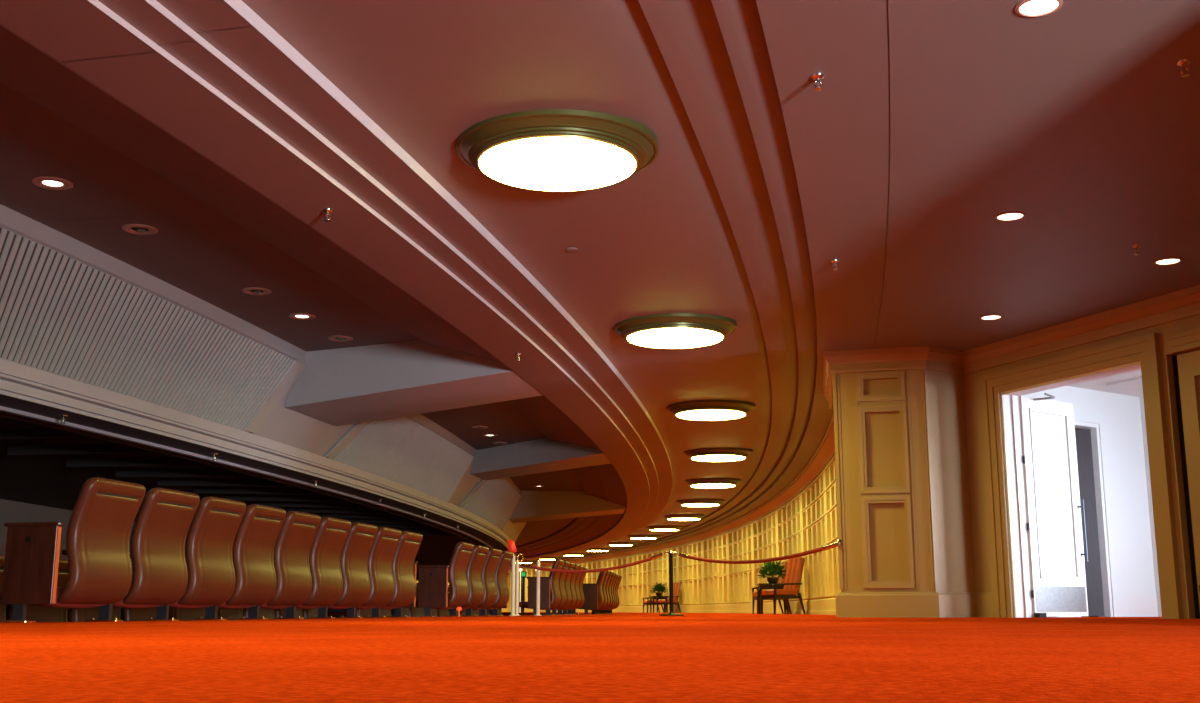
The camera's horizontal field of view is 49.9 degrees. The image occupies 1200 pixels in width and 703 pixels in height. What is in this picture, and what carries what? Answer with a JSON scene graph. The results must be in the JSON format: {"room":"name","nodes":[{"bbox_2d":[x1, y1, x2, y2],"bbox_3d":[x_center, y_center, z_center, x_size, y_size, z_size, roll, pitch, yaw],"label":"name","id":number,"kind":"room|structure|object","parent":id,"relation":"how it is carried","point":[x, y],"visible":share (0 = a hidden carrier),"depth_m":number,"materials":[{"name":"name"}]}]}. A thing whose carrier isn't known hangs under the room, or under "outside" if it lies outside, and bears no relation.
{"room":"theater auditorium","nodes":[
{"label":"theater auditorium","id":0,"kind":"room"},
{"bbox_2d":[0,499,187,563],"bbox_3d":[-22.392,6.805,42.386,20.674,1.282,115.985,0,-11,0],"label":"wall","id":1,"kind":"structure","parent":0,"point":[10,511],"depth_m":28.11,"materials":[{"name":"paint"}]},
{"bbox_2d":[0,411,488,578],"bbox_3d":[-19.338,6.540,42.982,32.193,0.413,124.876,0,-11,0],"label":"ceiling","id":2,"kind":"structure","parent":0,"point":[42,463],"depth_m":21.63,"materials":[{"name":"grey paint"}]},
{"bbox_2d":[0,394,508,580],"bbox_3d":[-13.781,6.751,42.970,22.067,0.001,125.373,0,-11,0],"label":"ledge","id":3,"kind":"object","parent":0,"point":[5,401],"visible":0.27,"depth_m":15.86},
{"bbox_2d":[0,204,526,542],"bbox_3d":[-13.315,5.927,43.171,22.270,1.120,125.946,0,-11,0],"label":"wall","id":4,"kind":"structure","parent":0,"point":[284,425],"depth_m":15.04,"materials":[{"name":"paint"}]},
{"bbox_2d":[0,227,306,432],"bbox_3d":[-5.281,-0.622,10.151,0.698,0.923,12.947,-2,-12,12],"label":"panel","id":5,"kind":"object","parent":4,"relation":"attached to","point":[62,315],"visible":1,"depth_m":12.68,"materials":[{"name":"paint"}]},
{"bbox_2d":[0,358,510,579],"bbox_3d":[-13.775,6.625,42.999,22.181,0.328,125.437,0,-11,0],"label":"trim","id":6,"kind":"structure","parent":4,"relation":"attached to","point":[17,380],"depth_m":14.80,"materials":[{"name":"paint"}]},
{"bbox_2d":[324,416,476,502],"bbox_3d":[-3.214,1.850,22.425,0.617,0.923,8.026,-1,-11,6],"label":"panel","id":7,"kind":"object","parent":4,"relation":"attached to","point":[401,450],"visible":0.93,"depth_m":21.68,"materials":[{"name":"paint"}]},
{"bbox_2d":[458,478,521,530],"bbox_3d":[-2.551,3.656,31.399,0.622,0.923,8.320,0,-11,2],"label":"panel","id":8,"kind":"object","parent":4,"relation":"attached to","point":[494,501],"visible":0.9,"depth_m":30.74,"materials":[{"name":"paint"}]},
{"bbox_2d":[0,82,583,545],"bbox_3d":[-12.221,5.404,43.384,23.587,0.006,127.713,0,-11,0],"label":"ceiling","id":9,"kind":"structure","parent":0,"point":[196,249],"depth_m":11.77,"materials":[{"name":"paint"}]},
{"bbox_2d":[32,176,72,189],"bbox_3d":[-4.255,-1.304,10.018,0.300,0.014,0.300,0,-11,0],"label":"recessed light","id":10,"kind":"object","parent":9,"relation":"in","point":[52,183],"visible":1,"depth_m":10.01,"materials":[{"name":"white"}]},
{"bbox_2d":[122,224,157,234],"bbox_3d":[-4.008,-1.059,11.225,0.300,0.019,0.300,0,-11,0],"label":"recessed light","id":11,"kind":"object","parent":9,"relation":"in","point":[140,229],"visible":1,"depth_m":11.21,"materials":[{"name":"brown"}]},
{"bbox_2d":[242,287,271,294],"bbox_3d":[-3.570,-0.621,13.399,0.300,0.019,0.300,-2,-12,10],"label":"recessed light","id":12,"kind":"object","parent":9,"relation":"in","point":[251,290],"visible":1,"depth_m":13.38,"materials":[{"name":"black"}]},
{"bbox_2d":[288,313,315,319],"bbox_3d":[-3.362,-0.394,14.539,0.300,0.014,0.300,-2,-12,10],"label":"recessed light","id":13,"kind":"object","parent":9,"relation":"in","point":[300,316],"visible":1,"depth_m":14.53,"materials":[{"name":"beige"}]},
{"bbox_2d":[0,23,626,559],"bbox_3d":[-10.905,5.662,43.404,23.280,0.493,128.886,0,-11,0],"label":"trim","id":14,"kind":"structure","parent":9,"relation":"attached to","point":[25,68],"depth_m":10.19,"materials":[{"name":"paint"}]},
{"bbox_2d":[285,340,541,425],"bbox_3d":[-2.355,0.410,16.800,3.861,0.710,1.774,-5,-12,24],"label":"beam","id":15,"kind":"structure","parent":9,"relation":"attached to","point":[350,385],"depth_m":16.21,"materials":[{"name":"paint"}]},
{"bbox_2d":[471,438,610,479],"bbox_3d":[-1.104,2.094,25.738,1.176,0.482,5.769,9,-14,-37],"label":"beam","id":16,"kind":"structure","parent":9,"relation":"attached to","point":[542,455],"depth_m":25.32,"materials":[{"name":"paint"}]},
{"bbox_2d":[509,491,624,522],"bbox_3d":[-0.912,4.418,36.526,3.220,0.781,1.881,0,-11,0],"label":"beam","id":17,"kind":"structure","parent":9,"relation":"attached to","point":[533,505],"depth_m":35.71,"materials":[{"name":"paint"}]},
{"bbox_2d":[0,0,671,562],"bbox_3d":[-9.885,5.875,43.427,23.400,0.085,129.976,0,-11,0],"label":"ceiling","id":18,"kind":"structure","parent":0,"point":[76,33],"depth_m":8.46,"materials":[{"name":"paint"}]},
{"bbox_2d":[87,0,671,558],"bbox_3d":[-9.658,5.830,43.436,22.947,0.177,129.976,0,-11,0],"label":"trim","id":19,"kind":"structure","parent":18,"relation":"attached to","point":[246,12],"depth_m":8.17,"materials":[{"name":"white paint"}]},
{"bbox_2d":[242,0,771,560],"bbox_3d":[-8.514,5.718,43.573,24.369,0.143,131.847,0,-11,0],"label":"ceiling","id":20,"kind":"structure","parent":0,"point":[658,239],"depth_m":9.04,"materials":[{"name":"paint"}]},
{"bbox_2d":[456,109,658,190],"bbox_3d":[-0.277,-1.297,8.441,1.321,0.196,1.321,-2,-12,12],"label":"ceiling light","id":21,"kind":"object","parent":20,"relation":"attached to","point":[549,149],"visible":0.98,"depth_m":8.16,"materials":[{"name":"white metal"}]},
{"bbox_2d":[627,534,659,538],"bbox_3d":[1.744,7.425,51.758,1.321,0.196,1.321,1,-11,-7],"label":"ceiling light","id":22,"kind":"object","parent":20,"relation":"attached to","point":[647,536],"visible":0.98,"depth_m":51.31,"materials":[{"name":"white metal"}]},
{"bbox_2d":[510,0,816,564],"bbox_3d":[-7.563,5.682,43.603,23.197,0.060,132.215,0,-11,0],"label":"trim","id":23,"kind":"structure","parent":20,"relation":"attached to","point":[688,36],"depth_m":9.13,"materials":[{"name":"paint"}]},
{"bbox_2d":[646,525,682,530],"bbox_3d":[2.321,6.335,46.341,1.321,0.196,1.321,1,-11,-5],"label":"ceiling light","id":24,"kind":"object","parent":20,"relation":"attached to","point":[663,527],"visible":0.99,"depth_m":45.89,"materials":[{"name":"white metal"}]},
{"bbox_2d":[613,313,736,348],"bbox_3d":[0.802,-0.221,13.783,1.321,0.196,1.321,-2,-12,10],"label":"ceiling light","id":25,"kind":"object","parent":20,"relation":"attached to","point":[672,330],"visible":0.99,"depth_m":13.45,"materials":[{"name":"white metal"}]},
{"bbox_2d":[663,514,704,520],"bbox_3d":[2.661,5.240,40.904,1.321,0.196,1.321,0,-11,-2],"label":"ceiling light","id":26,"kind":"object","parent":20,"relation":"attached to","point":[679,517],"visible":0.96,"depth_m":40.46,"materials":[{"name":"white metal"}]},
{"bbox_2d":[676,499,724,506],"bbox_3d":[2.764,4.144,35.459,1.321,0.196,1.321,0,-11,0],"label":"ceiling light","id":27,"kind":"object","parent":20,"relation":"attached to","point":[686,502],"visible":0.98,"depth_m":35.06,"materials":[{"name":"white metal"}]},
{"bbox_2d":[666,400,754,419],"bbox_3d":[1.647,0.863,19.166,1.321,0.196,1.321,-1,-11,7],"label":"ceiling light","id":28,"kind":"object","parent":20,"relation":"attached to","point":[699,409],"visible":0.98,"depth_m":18.80,"materials":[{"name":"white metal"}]},
{"bbox_2d":[684,478,740,487],"bbox_3d":[2.629,3.047,30.014,1.321,0.196,1.321,-1,-11,3],"label":"ceiling light","id":29,"kind":"object","parent":20,"relation":"attached to","point":[701,482],"visible":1,"depth_m":29.59,"materials":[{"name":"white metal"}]},
{"bbox_2d":[684,448,752,461],"bbox_3d":[2.256,1.953,24.580,1.321,0.196,1.321,-1,-11,5],"label":"ceiling light","id":30,"kind":"object","parent":20,"relation":"attached to","point":[703,454],"visible":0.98,"depth_m":24.19,"materials":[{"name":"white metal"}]},
{"bbox_2d":[0,612,1199,702],"bbox_3d":[-5.377,9.136,43.390,34.523,0.642,140.131,0,-11,0],"label":"floor","id":31,"kind":"structure","parent":0,"point":[619,657],"depth_m":1.86,"materials":[{"name":"orange carpet"}]},
{"bbox_2d":[1,522,63,622],"bbox_3d":[-3.483,1.348,7.874,0.397,0.606,0.100,-3,-12,12],"label":"end panel","id":32,"kind":"object","parent":31,"relation":"on","point":[31,563],"visible":1,"depth_m":7.86,"materials":[{"name":"brown wood"}]},
{"bbox_2d":[0,477,145,621],"bbox_3d":[-3.409,1.296,8.348,0.692,0.895,0.690,-3,-12,12],"label":"seat","id":33,"kind":"object","parent":31,"relation":"on","point":[103,515],"visible":0.98,"depth_m":8.19,"materials":[{"name":"brown plastic"}]},
{"bbox_2d":[113,488,199,620],"bbox_3d":[-3.258,1.432,9.025,0.692,0.895,0.690,-2,-12,12],"label":"seat","id":34,"kind":"object","parent":31,"relation":"on","point":[164,518],"visible":0.98,"depth_m":8.86,"materials":[{"name":"brown wood"}]},
{"bbox_2d":[169,497,245,619],"bbox_3d":[-3.110,1.569,9.703,0.692,0.895,0.690,-2,-12,12],"label":"seat","id":35,"kind":"object","parent":31,"relation":"on","point":[215,523],"visible":0.96,"depth_m":9.54,"materials":[{"name":"brown wood"}]},
{"bbox_2d":[218,504,285,619],"bbox_3d":[-2.966,1.705,10.381,0.692,0.895,0.690,-2,-12,11],"label":"seat","id":36,"kind":"object","parent":31,"relation":"on","point":[259,528],"visible":0.94,"depth_m":10.21,"materials":[{"name":"brown wood"}]},
{"bbox_2d":[259,511,320,618],"bbox_3d":[-2.826,1.842,11.060,0.692,0.895,0.690,-2,-12,11],"label":"seat","id":37,"kind":"object","parent":31,"relation":"on","point":[297,533],"visible":0.91,"depth_m":10.90,"materials":[{"name":"leather"}]},
{"bbox_2d":[296,517,350,618],"bbox_3d":[-2.690,1.979,11.740,0.692,0.895,0.690,-2,-12,11],"label":"seat","id":38,"kind":"object","parent":31,"relation":"on","point":[327,545],"visible":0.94,"depth_m":11.58,"materials":[{"name":"brown wood"}]},
{"bbox_2d":[328,522,377,617],"bbox_3d":[-2.558,2.116,12.421,0.692,0.895,0.690,-2,-12,10],"label":"seat","id":39,"kind":"object","parent":31,"relation":"on","point":[359,541],"visible":0.87,"depth_m":12.26,"materials":[{"name":"brown wood"}]},
{"bbox_2d":[356,527,401,617],"bbox_3d":[-2.429,2.253,13.102,0.692,0.895,0.690,-2,-12,10],"label":"seat","id":40,"kind":"object","parent":31,"relation":"on","point":[382,551],"visible":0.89,"depth_m":12.94,"materials":[{"name":"leather"}]},
{"bbox_2d":[380,531,422,617],"bbox_3d":[-2.305,2.390,13.784,0.692,0.895,0.690,-2,-12,10],"label":"seat","id":41,"kind":"object","parent":31,"relation":"on","point":[409,543],"visible":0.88,"depth_m":13.63,"materials":[{"name":"leather"}]},
{"bbox_2d":[417,565,449,616],"bbox_3d":[-1.998,2.857,15.371,0.397,0.606,0.100,-2,-12,9],"label":"end panel","id":42,"kind":"object","parent":31,"relation":"on","point":[432,579],"visible":0.98,"depth_m":15.36,"materials":[{"name":"brown wood"}]},
{"bbox_2d":[415,542,473,616],"bbox_3d":[-1.946,2.814,15.887,0.692,0.895,0.690,-2,-12,9],"label":"seat","id":43,"kind":"object","parent":31,"relation":"on","point":[459,590],"visible":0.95,"depth_m":15.66,"materials":[{"name":"brown wood"}]},
{"bbox_2d":[456,545,488,616],"bbox_3d":[-1.825,2.967,16.648,0.692,0.895,0.690,-2,-12,8],"label":"seat","id":44,"kind":"object","parent":31,"relation":"on","point":[479,554],"visible":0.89,"depth_m":16.46,"materials":[{"name":"leather"}]},
{"bbox_2d":[472,548,501,615],"bbox_3d":[-1.710,3.120,17.409,0.692,0.895,0.690,-2,-12,8],"label":"seat","id":45,"kind":"object","parent":31,"relation":"on","point":[493,557],"visible":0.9,"depth_m":17.22,"materials":[{"name":"leather"}]},
{"bbox_2d":[486,551,513,615],"bbox_3d":[-1.599,3.274,18.172,0.692,0.895,0.690,-2,-11,8],"label":"seat","id":46,"kind":"object","parent":31,"relation":"on","point":[506,558],"visible":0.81,"depth_m":17.99,"materials":[{"name":"leather"}]},
{"bbox_2d":[509,554,516,615],"bbox_3d":[-1.285,3.452,19.074,0.120,0.902,0.118,0,-11,0],"label":"post","id":47,"kind":"object","parent":31,"relation":"on","point":[513,559],"visible":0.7,"depth_m":19.04,"materials":[{"name":"metal"}]},
{"bbox_2d":[515,560,520,615],"bbox_3d":[-1.263,3.594,19.627,0.120,0.842,0.118,0,-11,0],"label":"post","id":48,"kind":"object","parent":31,"relation":"on","point":[516,561],"visible":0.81,"depth_m":19.61,"materials":[{"name":"beige paint"}]},
{"bbox_3d":[-1.220,3.151,19.716,0.113,0.129,0.028,0,-11,0],"label":"bracket","id":49,"kind":"object","parent":48,"relation":"attached to","visible":0},
{"bbox_2d":[521,553,662,572],"bbox_3d":[-0.132,3.198,19.474,2.201,0.291,0.054,-2,-12,12],"label":"rope","id":50,"kind":"object","parent":49,"relation":"hanging from","point":[660,554],"visible":1,"depth_m":19.42,"materials":[{"name":"red fabric"}]},
{"bbox_2d":[534,560,541,615],"bbox_3d":[-0.941,3.594,19.627,0.120,0.842,0.118,0,-11,0],"label":"post","id":51,"kind":"object","parent":31,"relation":"on","point":[537,561],"visible":1,"depth_m":19.60,"materials":[{"name":"metal"}]},
{"bbox_2d":[526,577,550,615],"bbox_3d":[-0.979,3.904,20.567,0.397,0.606,0.100,-1,-11,7],"label":"end panel","id":52,"kind":"object","parent":31,"relation":"on","point":[544,581],"visible":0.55,"depth_m":20.56,"materials":[{"name":"brown wood"}]},
{"bbox_2d":[519,559,563,614],"bbox_3d":[-0.952,3.853,21.047,0.692,0.895,0.690,-1,-11,6],"label":"seat","id":53,"kind":"object","parent":31,"relation":"on","point":[555,597],"visible":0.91,"depth_m":20.77,"materials":[{"name":"leather"}]},
{"bbox_2d":[551,561,569,614],"bbox_3d":[-0.873,3.992,21.737,0.692,0.895,0.690,-1,-11,6],"label":"seat","id":54,"kind":"object","parent":31,"relation":"on","point":[566,565],"visible":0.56,"depth_m":21.59,"materials":[{"name":"leather"}]},
{"bbox_2d":[557,562,574,614],"bbox_3d":[-0.797,4.131,22.427,0.692,0.895,0.690,-1,-11,6],"label":"seat","id":55,"kind":"object","parent":31,"relation":"on","point":[572,565],"visible":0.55,"depth_m":22.27,"materials":[{"name":"leather"}]},
{"bbox_2d":[562,564,579,614],"bbox_3d":[-0.726,4.270,23.118,0.692,0.895,0.690,-1,-11,6],"label":"seat","id":56,"kind":"object","parent":31,"relation":"on","point":[573,577],"visible":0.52,"depth_m":22.97,"materials":[{"name":"brown wood"}]},
{"bbox_2d":[567,565,583,614],"bbox_3d":[-0.658,4.409,23.809,0.692,0.895,0.690,-1,-11,5],"label":"seat","id":57,"kind":"object","parent":31,"relation":"on","point":[578,600],"visible":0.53,"depth_m":23.67,"materials":[{"name":"leather"}]},
{"bbox_2d":[572,567,587,614],"bbox_3d":[-0.595,4.548,24.501,0.692,0.895,0.690,-1,-11,5],"label":"seat","id":58,"kind":"object","parent":31,"relation":"on","point":[585,568],"visible":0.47,"depth_m":24.35,"materials":[{"name":"leather"}]},
{"bbox_2d":[580,583,598,614],"bbox_3d":[-0.223,4.897,25.501,0.397,0.606,0.100,-1,-11,4],"label":"end panel","id":59,"kind":"object","parent":31,"relation":"on","point":[590,590],"visible":0.85,"depth_m":25.49,"materials":[{"name":"brown wood"}]},
{"bbox_2d":[578,571,606,614],"bbox_3d":[-0.215,4.847,25.983,0.692,0.895,0.690,-1,-11,4],"label":"seat","id":60,"kind":"object","parent":31,"relation":"on","point":[602,574],"visible":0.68,"depth_m":25.70,"materials":[{"name":"leather"}]},
{"bbox_2d":[596,571,609,613],"bbox_3d":[-0.147,4.986,26.676,0.692,0.895,0.690,-1,-11,4],"label":"seat","id":61,"kind":"object","parent":31,"relation":"on","point":[608,572],"visible":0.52,"depth_m":26.43,"materials":[{"name":"brown wood"}]},
{"bbox_2d":[599,571,612,613],"bbox_3d":[-0.082,5.126,27.369,0.692,0.895,0.690,-1,-11,4],"label":"seat","id":62,"kind":"object","parent":31,"relation":"on","point":[611,573],"visible":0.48,"depth_m":27.11,"materials":[{"name":"brown wood"}]},
{"bbox_2d":[649,596,667,612],"bbox_3d":[2.537,10.886,55.479,0.720,0.700,0.720,2,-12,-9],"label":"side table","id":63,"kind":"object","parent":31,"relation":"on","point":[651,597],"visible":0.71,"depth_m":55.25,"materials":[{"name":"brown wood"}]},
{"bbox_2d":[650,583,666,595],"bbox_3d":[2.523,10.246,55.597,0.789,0.601,0.838,3,-12,-12],"label":"potted plant","id":64,"kind":"object","parent":63,"relation":"on","point":[660,587],"visible":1,"depth_m":55.50,"materials":[{"name":"green plant"}]},
{"bbox_2d":[656,582,680,612],"bbox_3d":[2.879,10.280,53.850,0.871,1.253,0.704,7,-13,-32],"label":"armchair","id":65,"kind":"object","parent":31,"relation":"on","point":[676,586],"visible":0.84,"depth_m":53.78,"materials":[{"name":"fabric"}]},
{"bbox_2d":[659,551,683,615],"bbox_3d":[1.060,3.448,19.191,0.370,0.957,0.370,0,-11,0],"label":"stanchion","id":66,"kind":"object","parent":31,"relation":"on","point":[671,610],"visible":1,"depth_m":19.16,"materials":[{"name":"black metal"}]},
{"bbox_2d":[678,541,840,563],"bbox_3d":[1.943,2.658,16.886,0.054,0.246,5.064,3,-12,-17],"label":"rope","id":67,"kind":"object","parent":66,"relation":"hanging from","point":[838,543],"visible":1,"depth_m":16.29,"materials":[{"name":"red fabric"}]},
{"bbox_2d":[751,562,787,613],"bbox_3d":[4.193,5.819,31.695,0.871,1.253,0.704,1,-11,-4],"label":"armchair","id":68,"kind":"object","parent":31,"relation":"on","point":[781,580],"visible":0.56,"depth_m":31.64,"materials":[{"name":"brown wood"}]},
{"bbox_2d":[756,583,788,613],"bbox_3d":[4.056,5.787,30.160,0.720,0.700,0.720,0,-11,2],"label":"side table","id":69,"kind":"object","parent":31,"relation":"on","point":[759,584],"visible":0.32,"depth_m":29.91,"materials":[{"name":"brown wood"}]},
{"bbox_2d":[756,560,786,582],"bbox_3d":[4.041,5.151,30.297,0.838,0.601,0.789,8,-14,-35],"label":"potted plant","id":70,"kind":"object","parent":69,"relation":"on","point":[771,568],"visible":0.97,"depth_m":30.14,"materials":[{"name":"green plant"}]},
{"bbox_2d":[758,557,805,613],"bbox_3d":[4.065,5.213,28.690,0.871,1.253,0.704,4,-12,-21],"label":"armchair","id":71,"kind":"object","parent":31,"relation":"on","point":[795,566],"visible":0.96,"depth_m":28.58,"materials":[{"name":"fabric"}]},
{"bbox_2d":[416,455,840,606],"bbox_3d":[-6.606,11.072,61.883,23.249,2.893,95.352,0,-11,0],"label":"wall","id":72,"kind":"structure","parent":0,"point":[810,522],"depth_m":41.71,"materials":[{"name":"wood"}]},
{"bbox_2d":[502,597,835,614],"bbox_3d":[-6.619,12.327,61.631,23.270,0.334,95.352,0,-11,0],"label":"baseboard","id":73,"kind":"structure","parent":72,"relation":"attached to","point":[824,606],"depth_m":41.83,"materials":[{"name":"wood"}]},
{"bbox_2d":[508,412,834,570],"bbox_3d":[-6.694,9.660,62.168,23.421,0.302,95.352,0,-11,0],"label":"trim","id":74,"kind":"structure","parent":72,"relation":"attached to","point":[825,451],"depth_m":36.80,"materials":[{"name":"wood"}]},
{"bbox_2d":[510,0,1199,565],"bbox_3d":[-4.297,5.423,42.057,28.761,0.071,136.052,0,-11,0],"label":"ceiling","id":75,"kind":"structure","parent":0,"point":[941,119],"depth_m":8.65,"materials":[{"name":"paint"}]},
{"bbox_2d":[811,73,824,90],"bbox_3d":[1.225,-1.511,7.239,0.076,0.080,0.076,0,-11,0],"label":"sprinkler","id":76,"kind":"object","parent":75,"relation":"attached to","point":[818,76],"visible":1,"depth_m":7.23,"materials":[{"name":"silver metal"}]},
{"bbox_2d":[995,211,1025,220],"bbox_3d":[3.124,-1.027,9.816,0.228,0.010,0.228,0,-11,0],"label":"recessed light","id":77,"kind":"object","parent":75,"relation":"in","point":[1014,215],"visible":1,"depth_m":9.81,"materials":[{"name":"beige"}]},
{"bbox_2d":[1015,0,1062,16],"bbox_3d":[2.182,-1.713,6.409,0.228,0.010,0.228,0,-11,0],"label":"recessed light","id":78,"kind":"object","parent":75,"relation":"in","point":[1025,8],"visible":1,"depth_m":6.42,"materials":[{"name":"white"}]},
{"bbox_2d":[1154,257,1181,264],"bbox_3d":[4.882,-0.773,11.079,0.228,0.010,0.228,0,-11,0],"label":"recessed light","id":79,"kind":"object","parent":75,"relation":"in","point":[1173,260],"visible":1,"depth_m":11.07,"materials":[{"name":"beige"}]},
{"bbox_2d":[1176,59,1190,76],"bbox_3d":[3.200,-1.547,7.058,0.076,0.080,0.076,0,-11,0],"label":"sprinkler","id":80,"kind":"object","parent":75,"relation":"attached to","point":[1183,63],"visible":1,"depth_m":7.05,"materials":[{"name":"silver metal"}]},
{"bbox_2d":[832,369,933,591],"bbox_3d":[3.333,1.566,15.045,1.052,3.030,1.022,-3,-12,15],"label":"wall","id":81,"kind":"structure","parent":0,"point":[881,460],"depth_m":14.59,"materials":[{"name":"brown wood"}]},
{"bbox_2d":[923,369,975,592],"bbox_3d":[3.870,1.527,14.854,0.769,3.030,0.500,8,-14,-34],"label":"wall","id":82,"kind":"structure","parent":0,"point":[945,415],"depth_m":14.62,"materials":[{"name":"paint"}]},
{"bbox_2d":[836,592,995,617],"bbox_3d":[4.067,2.566,13.060,1.531,0.285,8.339,5,-12,-22],"label":"baseboard","id":83,"kind":"structure","parent":82,"relation":"attached to","point":[848,604],"depth_m":14.30,"materials":[{"name":"wood"}]},
{"bbox_2d":[823,285,1199,408],"bbox_3d":[4.024,-0.144,13.605,1.610,0.251,8.371,5,-12,-22],"label":"crown molding","id":84,"kind":"structure","parent":82,"relation":"attached to","point":[1184,303],"depth_m":14.10,"materials":[{"name":"wood"}]},
{"bbox_2d":[981,333,1183,618],"bbox_3d":[4.969,1.380,13.324,0.290,2.695,2.525,5,-12,-22],"label":"door frame","id":85,"kind":"structure","parent":82,"relation":"attached to","point":[1145,349],"depth_m":13.95,"materials":[{"name":"brown wood"}]},
{"bbox_2d":[1018,393,1088,617],"bbox_3d":[5.195,1.729,14.411,0.997,2.440,0.354,8,-14,-35],"label":"door","id":86,"kind":"structure","parent":85,"relation":"attached to","point":[1048,440],"depth_m":14.51,"materials":[{"name":"white paint"}]},
{"bbox_2d":[1167,327,1199,352],"bbox_3d":[5.852,0.937,10.987,0.060,2.640,2.232,5,-12,-22],"label":"door frame","id":87,"kind":"structure","parent":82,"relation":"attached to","point":[1188,339],"depth_m":12.07,"materials":[{"name":"wood"}]},
{"bbox_2d":[963,315,1199,618],"bbox_3d":[5.458,1.010,12.285,0.220,3.030,5.691,5,-12,-22],"label":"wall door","id":88,"kind":"structure","parent":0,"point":[977,463],"depth_m":13.69,"materials":[{"name":"wood"}]},
{"bbox_2d":[1172,350,1199,618],"bbox_3d":[5.694,1.146,11.599,0.111,2.472,1.113,5,-12,-22],"label":"door","id":89,"kind":"structure","parent":88,"relation":"attached to","point":[1186,366],"depth_m":12.03,"materials":[{"name":"brown wood"}]},
{"bbox_2d":[1022,386,1155,616],"bbox_3d":[5.785,1.765,15.675,3.081,2.888,0.150,8,-14,-34],"label":"wall","id":90,"kind":"structure","parent":0,"point":[1120,414],"depth_m":16.10,"materials":[{"name":"white paint"}]},
{"bbox_2d":[1075,429,1104,615],"bbox_3d":[5.821,2.083,15.815,0.555,2.276,0.116,-1,-11,5],"label":"door","id":91,"kind":"structure","parent":90,"relation":"in","point":[1083,436],"depth_m":15.81,"materials":[{"name":"silver metal"}]},
{"bbox_2d":[1074,416,1116,616],"bbox_3d":[5.918,1.986,15.610,0.792,2.410,0.035,8,-14,-34],"label":"trim","id":92,"kind":"structure","parent":90,"relation":"attached to","point":[1078,420],"depth_m":15.80,"materials":[{"name":"white paint"}]},
{"bbox_2d":[1033,593,1161,616],"bbox_3d":[6.701,2.745,13.998,2.932,0.285,3.285,8,-14,-34],"label":"baseboard","id":93,"kind":"structure","parent":90,"relation":"attached to","point":[1128,604],"depth_m":15.88,"materials":[{"name":"white paint"}]},
{"bbox_2d":[1067,369,1142,396],"bbox_3d":[6.872,-0.097,13.362,3.304,0.110,5.989,5,-13,-25],"label":"ceiling","id":94,"kind":"structure","parent":0,"point":[1128,383],"depth_m":15.71,"materials":[{"name":"white paint"}]},
{"bbox_2d":[1139,397,1159,592],"bbox_3d":[8.143,1.401,13.869,0.150,2.888,5.950,5,-12,-22],"label":"wall","id":95,"kind":"structure","parent":0,"point":[1155,564],"depth_m":16.38,"materials":[{"name":"white paint"}]},
{"bbox_3d":[-17.988,9.898,42.472,34.893,1.599,127.598,0,-11,0],"label":"floor","id":96,"kind":"structure","parent":0,"visible":0},
{"bbox_2d":[0,555,6,622],"bbox_3d":[-4.390,1.826,8.700,0.692,0.895,0.690,-2,-12,12],"label":"seat","id":97,"kind":"object","parent":96,"relation":"on","point":[2,557],"visible":0.18,"depth_m":8.80,"materials":[{"name":"brown wood"}]},
{"bbox_2d":[8,558,67,621],"bbox_3d":[-4.241,1.961,9.371,0.692,0.895,0.690,-2,-12,12],"label":"seat","id":98,"kind":"object","parent":96,"relation":"on","point":[37,613],"visible":0.17,"depth_m":9.36,"materials":[{"name":"brown wood"}]},
{"bbox_2d":[67,564,132,621],"bbox_3d":[-4.096,2.096,10.043,0.692,0.895,0.690,-2,-12,12],"label":"seat","id":99,"kind":"object","parent":96,"relation":"on","point":[79,614],"visible":0.05,"depth_m":9.80,"materials":[{"name":"brown wood"}]},
{"bbox_2d":[121,575,156,620],"bbox_3d":[-3.954,2.232,10.716,0.692,0.895,0.690,-2,-12,11],"label":"seat","id":100,"kind":"object","parent":96,"relation":"on","point":[127,614],"visible":0.04,"depth_m":10.47,"materials":[{"name":"brown wood"}]},
{"bbox_2d":[169,607,205,619],"bbox_3d":[-3.817,2.367,11.390,0.692,0.895,0.690,-2,-12,11],"label":"seat","id":101,"kind":"object","parent":96,"relation":"on","point":[177,613],"visible":0.11,"depth_m":11.22,"materials":[{"name":"brown wood"}]},
{"bbox_2d":[217,608,242,619],"bbox_3d":[-3.683,2.503,12.064,0.692,0.895,0.690,-2,-12,11],"label":"seat","id":102,"kind":"object","parent":96,"relation":"on","point":[229,614],"visible":0.06,"depth_m":12.00,"materials":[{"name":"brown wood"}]},
{"bbox_2d":[243,608,274,618],"bbox_3d":[-3.553,2.639,12.740,0.692,0.895,0.690,-2,-12,10],"label":"seat","id":103,"kind":"object","parent":96,"relation":"on","point":[266,613],"visible":0.06,"depth_m":12.69,"materials":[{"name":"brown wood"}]},
{"bbox_2d":[274,608,302,618],"bbox_3d":[-3.427,2.775,13.415,0.692,0.895,0.690,-2,-12,10],"label":"seat","id":104,"kind":"object","parent":96,"relation":"on","point":[277,612],"visible":0.04,"depth_m":13.14,"materials":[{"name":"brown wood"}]},
{"bbox_2d":[302,608,327,618],"bbox_3d":[-3.304,2.912,14.092,0.692,0.895,0.690,-2,-12,10],"label":"seat","id":105,"kind":"object","parent":96,"relation":"on","point":[306,613],"visible":0.02,"depth_m":13.79,"materials":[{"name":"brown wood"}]},
{"bbox_2d":[336,609,371,617],"bbox_3d":[-3.039,3.224,15.644,0.692,0.895,0.690,-2,-12,9],"label":"seat","id":106,"kind":"object","parent":96,"relation":"on","point":[363,613],"visible":0.1,"depth_m":15.45,"materials":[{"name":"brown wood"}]},
{"bbox_2d":[409,583,423,616],"bbox_3d":[-2.722,3.634,17.682,0.692,0.895,0.690,-2,-11,8],"label":"seat","id":107,"kind":"object","parent":96,"relation":"on","point":[413,611],"visible":0.15,"depth_m":17.45,"materials":[{"name":"brown wood"}]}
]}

